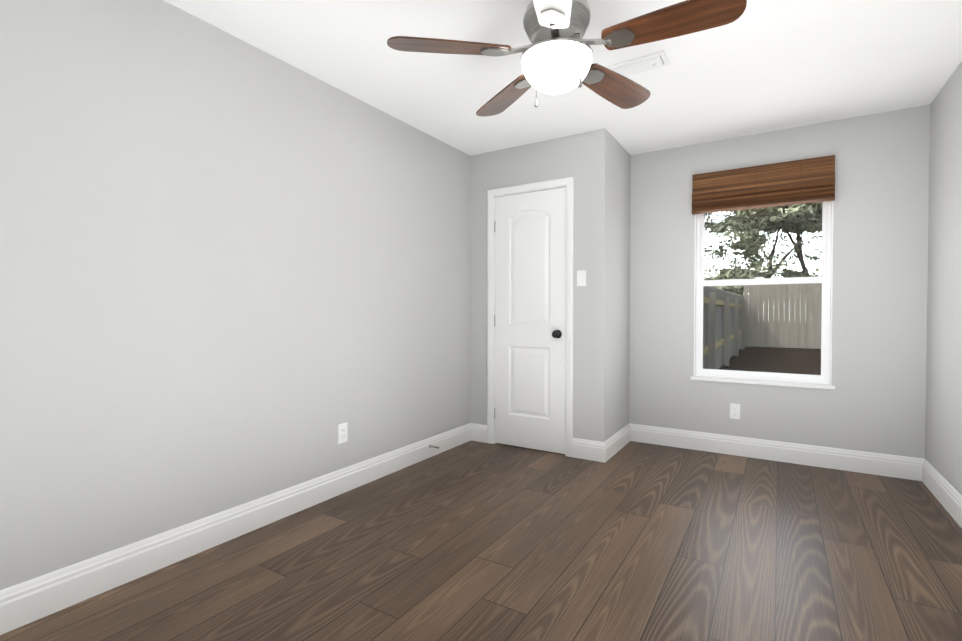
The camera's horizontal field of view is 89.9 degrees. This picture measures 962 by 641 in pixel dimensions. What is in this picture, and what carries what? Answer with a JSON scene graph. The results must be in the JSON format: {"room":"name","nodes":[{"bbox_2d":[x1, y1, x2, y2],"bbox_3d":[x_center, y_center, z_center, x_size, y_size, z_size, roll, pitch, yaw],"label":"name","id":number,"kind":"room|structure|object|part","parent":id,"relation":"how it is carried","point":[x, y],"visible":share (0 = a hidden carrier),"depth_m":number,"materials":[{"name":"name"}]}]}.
{"room":"empty bedroom","nodes":[
{"label":"empty bedroom","id":0,"kind":"room"},
{"bbox_2d":[0,0,469,589],"bbox_3d":[-1.046,-0.165,2.704,0.140,2.420,5.080,1,1,32],"label":"wall","id":1,"kind":"structure","parent":0,"point":[234,270],"depth_m":2.17,"materials":[{"name":"grey paint"}]},
{"bbox_2d":[0,423,475,634],"bbox_3d":[-1.164,0.978,2.384,0.016,0.145,4.100,1,1,32],"label":"baseboard","id":2,"kind":"structure","parent":1,"relation":"attached to","point":[30,601],"depth_m":2.15,"materials":[{"name":"white paint"}]},
{"bbox_2d":[338,423,347,443],"bbox_3d":[-0.835,0.682,2.917,0.008,0.117,0.072,1,1,32],"label":"outlet","id":3,"kind":"object","parent":1,"relation":"attached to","point":[342,434],"visible":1,"depth_m":2.91,"materials":[{"name":"white plastic"}]},
{"bbox_2d":[0,441,961,640],"bbox_3d":[0.310,1.119,1.885,3.330,0.120,5.080,1,1,32],"label":"floor","id":4,"kind":"structure","parent":0,"point":[482,541],"depth_m":2.09,"materials":[{"name":"brown wood"}]},
{"bbox_2d":[470,128,609,441],"bbox_3d":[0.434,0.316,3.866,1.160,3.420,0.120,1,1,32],"label":"wall","id":5,"kind":"structure","parent":0,"point":[583,159],"depth_m":3.60,"materials":[{"name":"grey paint"}]},
{"bbox_2d":[494,221,494,418],"bbox_3d":[0.114,-0.003,3.991,0.009,1.645,0.009,1,1,32],"label":"closet door hinge","id":6,"kind":"object","parent":5,"relation":"attached to","point":[494,320],"visible":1,"depth_m":3.99,"materials":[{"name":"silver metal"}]},
{"bbox_2d":[495,187,565,453],"bbox_3d":[0.372,0.003,3.817,0.618,2.033,0.101,1,1,32],"label":"closet door","id":7,"kind":"structure","parent":5,"relation":"in","point":[530,290],"depth_m":3.82,"materials":[{"name":"white paint"}]},
{"bbox_3d":[0.573,0.104,3.674,0.066,0.066,0.066,1,1,32],"label":"knob","id":8,"kind":"part","parent":7,"relation":"part of","materials":[{"name":"black metal"}]},
{"bbox_2d":[487,177,573,456],"bbox_3d":[0.404,-0.027,3.868,0.748,2.106,0.138,1,1,32],"label":"door frame","id":9,"kind":"structure","parent":5,"relation":"attached to","point":[568,182],"depth_m":3.75,"materials":[{"name":"white paint"}]},
{"bbox_2d":[577,270,585,285],"bbox_3d":[0.746,-0.314,3.583,0.072,0.117,0.014,1,1,32],"label":"switch plate","id":10,"kind":"object","parent":5,"relation":"attached to","point":[581,277],"visible":1,"depth_m":3.58,"materials":[{"name":"white plastic"}]},
{"bbox_2d":[164,0,961,155],"bbox_3d":[0.310,-1.421,1.843,3.330,0.120,5.080,1,1,32],"label":"ceiling","id":11,"kind":"structure","parent":0,"point":[759,66],"depth_m":2.58,"materials":[{"name":"white paint"}]},
{"bbox_2d":[387,0,746,115],"bbox_3d":[0.340,-1.109,1.875,1.216,0.505,1.254,1,1,32],"label":"ceiling fan","id":12,"kind":"object","parent":11,"relation":"hanging from","point":[556,56],"visible":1,"depth_m":1.80,"materials":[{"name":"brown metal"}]},
{"bbox_2d":[604,50,669,75],"bbox_3d":[0.828,-1.356,2.594,0.330,0.035,0.150,1,1,32],"label":"ceiling vent","id":13,"kind":"object","parent":11,"relation":"in","point":[659,59],"visible":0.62,"depth_m":2.56,"materials":[{"name":"white plastic"}]},
{"bbox_2d":[609,134,630,437],"bbox_3d":[1.061,-0.184,3.881,0.120,2.420,0.580,1,1,32],"label":"wall","id":14,"kind":"structure","parent":0,"point":[619,295],"depth_m":3.82,"materials":[{"name":"grey paint"}]},
{"bbox_2d":[600,423,631,462],"bbox_3d":[1.075,0.955,3.793,0.016,0.145,0.686,1,1,32],"label":"baseboard","id":15,"kind":"structure","parent":14,"relation":"attached to","point":[608,448],"depth_m":3.72,"materials":[{"name":"white paint"}]},
{"bbox_2d":[629,105,929,458],"bbox_3d":[1.612,-0.185,3.963,3.050,2.420,0.140,1,1,32],"label":"wall","id":16,"kind":"structure","parent":0,"point":[874,401],"depth_m":3.35,"materials":[{"name":"grey paint"}]},
{"bbox_2d":[730,403,740,418],"bbox_3d":[1.942,0.694,3.685,0.072,0.117,0.008,1,1,32],"label":"outlet","id":17,"kind":"object","parent":16,"relation":"attached to","point":[734,411],"visible":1,"depth_m":3.68,"materials":[{"name":"white plastic"}]},
{"bbox_2d":[691,376,834,389],"bbox_3d":[2.083,0.463,3.623,0.930,0.025,0.069,1,1,32],"label":"window sill","id":18,"kind":"structure","parent":16,"relation":"attached to","point":[776,383],"depth_m":3.57,"materials":[{"name":"white paint"}]},
{"bbox_2d":[692,155,834,214],"bbox_3d":[2.045,-0.983,3.547,0.904,0.312,0.088,1,1,32],"label":"window blind","id":19,"kind":"object","parent":16,"relation":"attached to","point":[809,180],"visible":1,"depth_m":3.51,"materials":[{"name":"brown wood"}]},
{"bbox_2d":[694,201,833,384],"bbox_3d":[2.107,-0.310,3.651,0.890,1.520,0.135,1,1,32],"label":"window","id":20,"kind":"structure","parent":16,"relation":"in","point":[825,281],"depth_m":3.61,"materials":[{"name":"white plastic"}]},
{"bbox_2d":[632,424,919,480],"bbox_3d":[2.055,0.958,3.615,1.870,0.145,0.016,1,1,32],"label":"baseboard","id":21,"kind":"structure","parent":16,"relation":"attached to","point":[904,467],"depth_m":3.51,"materials":[{"name":"white paint"}]},
{"bbox_2d":[925,61,961,494],"bbox_3d":[1.666,-0.137,1.024,0.140,2.420,5.080,1,1,32],"label":"wall","id":22,"kind":"structure","parent":0,"point":[943,440],"depth_m":2.76,"materials":[{"name":"grey paint"}]},
{"bbox_2d":[920,458,961,527],"bbox_3d":[1.599,0.999,1.083,0.016,0.145,4.800,1,1,32],"label":"baseboard","id":23,"kind":"structure","parent":22,"relation":"attached to","point":[944,492],"depth_m":2.73,"materials":[{"name":"white paint"}]},
{"label":"outside","id":24,"kind":"structure","parent":0,"visible":0},
{"bbox_2d":[718,331,820,374],"bbox_3d":[19.662,0.707,31.512,80.000,0.240,65.640,1,1,32],"label":"ground","id":25,"kind":"structure","parent":24,"point":[741,358],"depth_m":11.08,"materials":[{"name":"brown soil"}]},
{"bbox_2d":[703,286,747,368],"bbox_3d":[5.311,0.104,10.369,0.148,1.633,12.318,1,1,32],"label":"fence","id":26,"kind":"object","parent":25,"relation":"on","point":[720,305],"depth_m":9.82,"materials":[{"name":"grey wood"}]},
{"bbox_2d":[704,202,821,306],"bbox_3d":[13.023,-4.985,23.656,19.372,11.639,20.194,1,1,32],"label":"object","id":27,"kind":"object","parent":25,"relation":"on","point":[741,232],"depth_m":18.98,"materials":[{"name":"green plant"}]},
{"bbox_2d":[744,283,821,348],"bbox_3d":[11.531,-0.147,13.733,7.138,2.025,0.038,1,1,32],"label":"fence","id":28,"kind":"object","parent":25,"relation":"on","point":[807,332],"depth_m":15.01,"materials":[{"name":"grey wood"}]}
]}

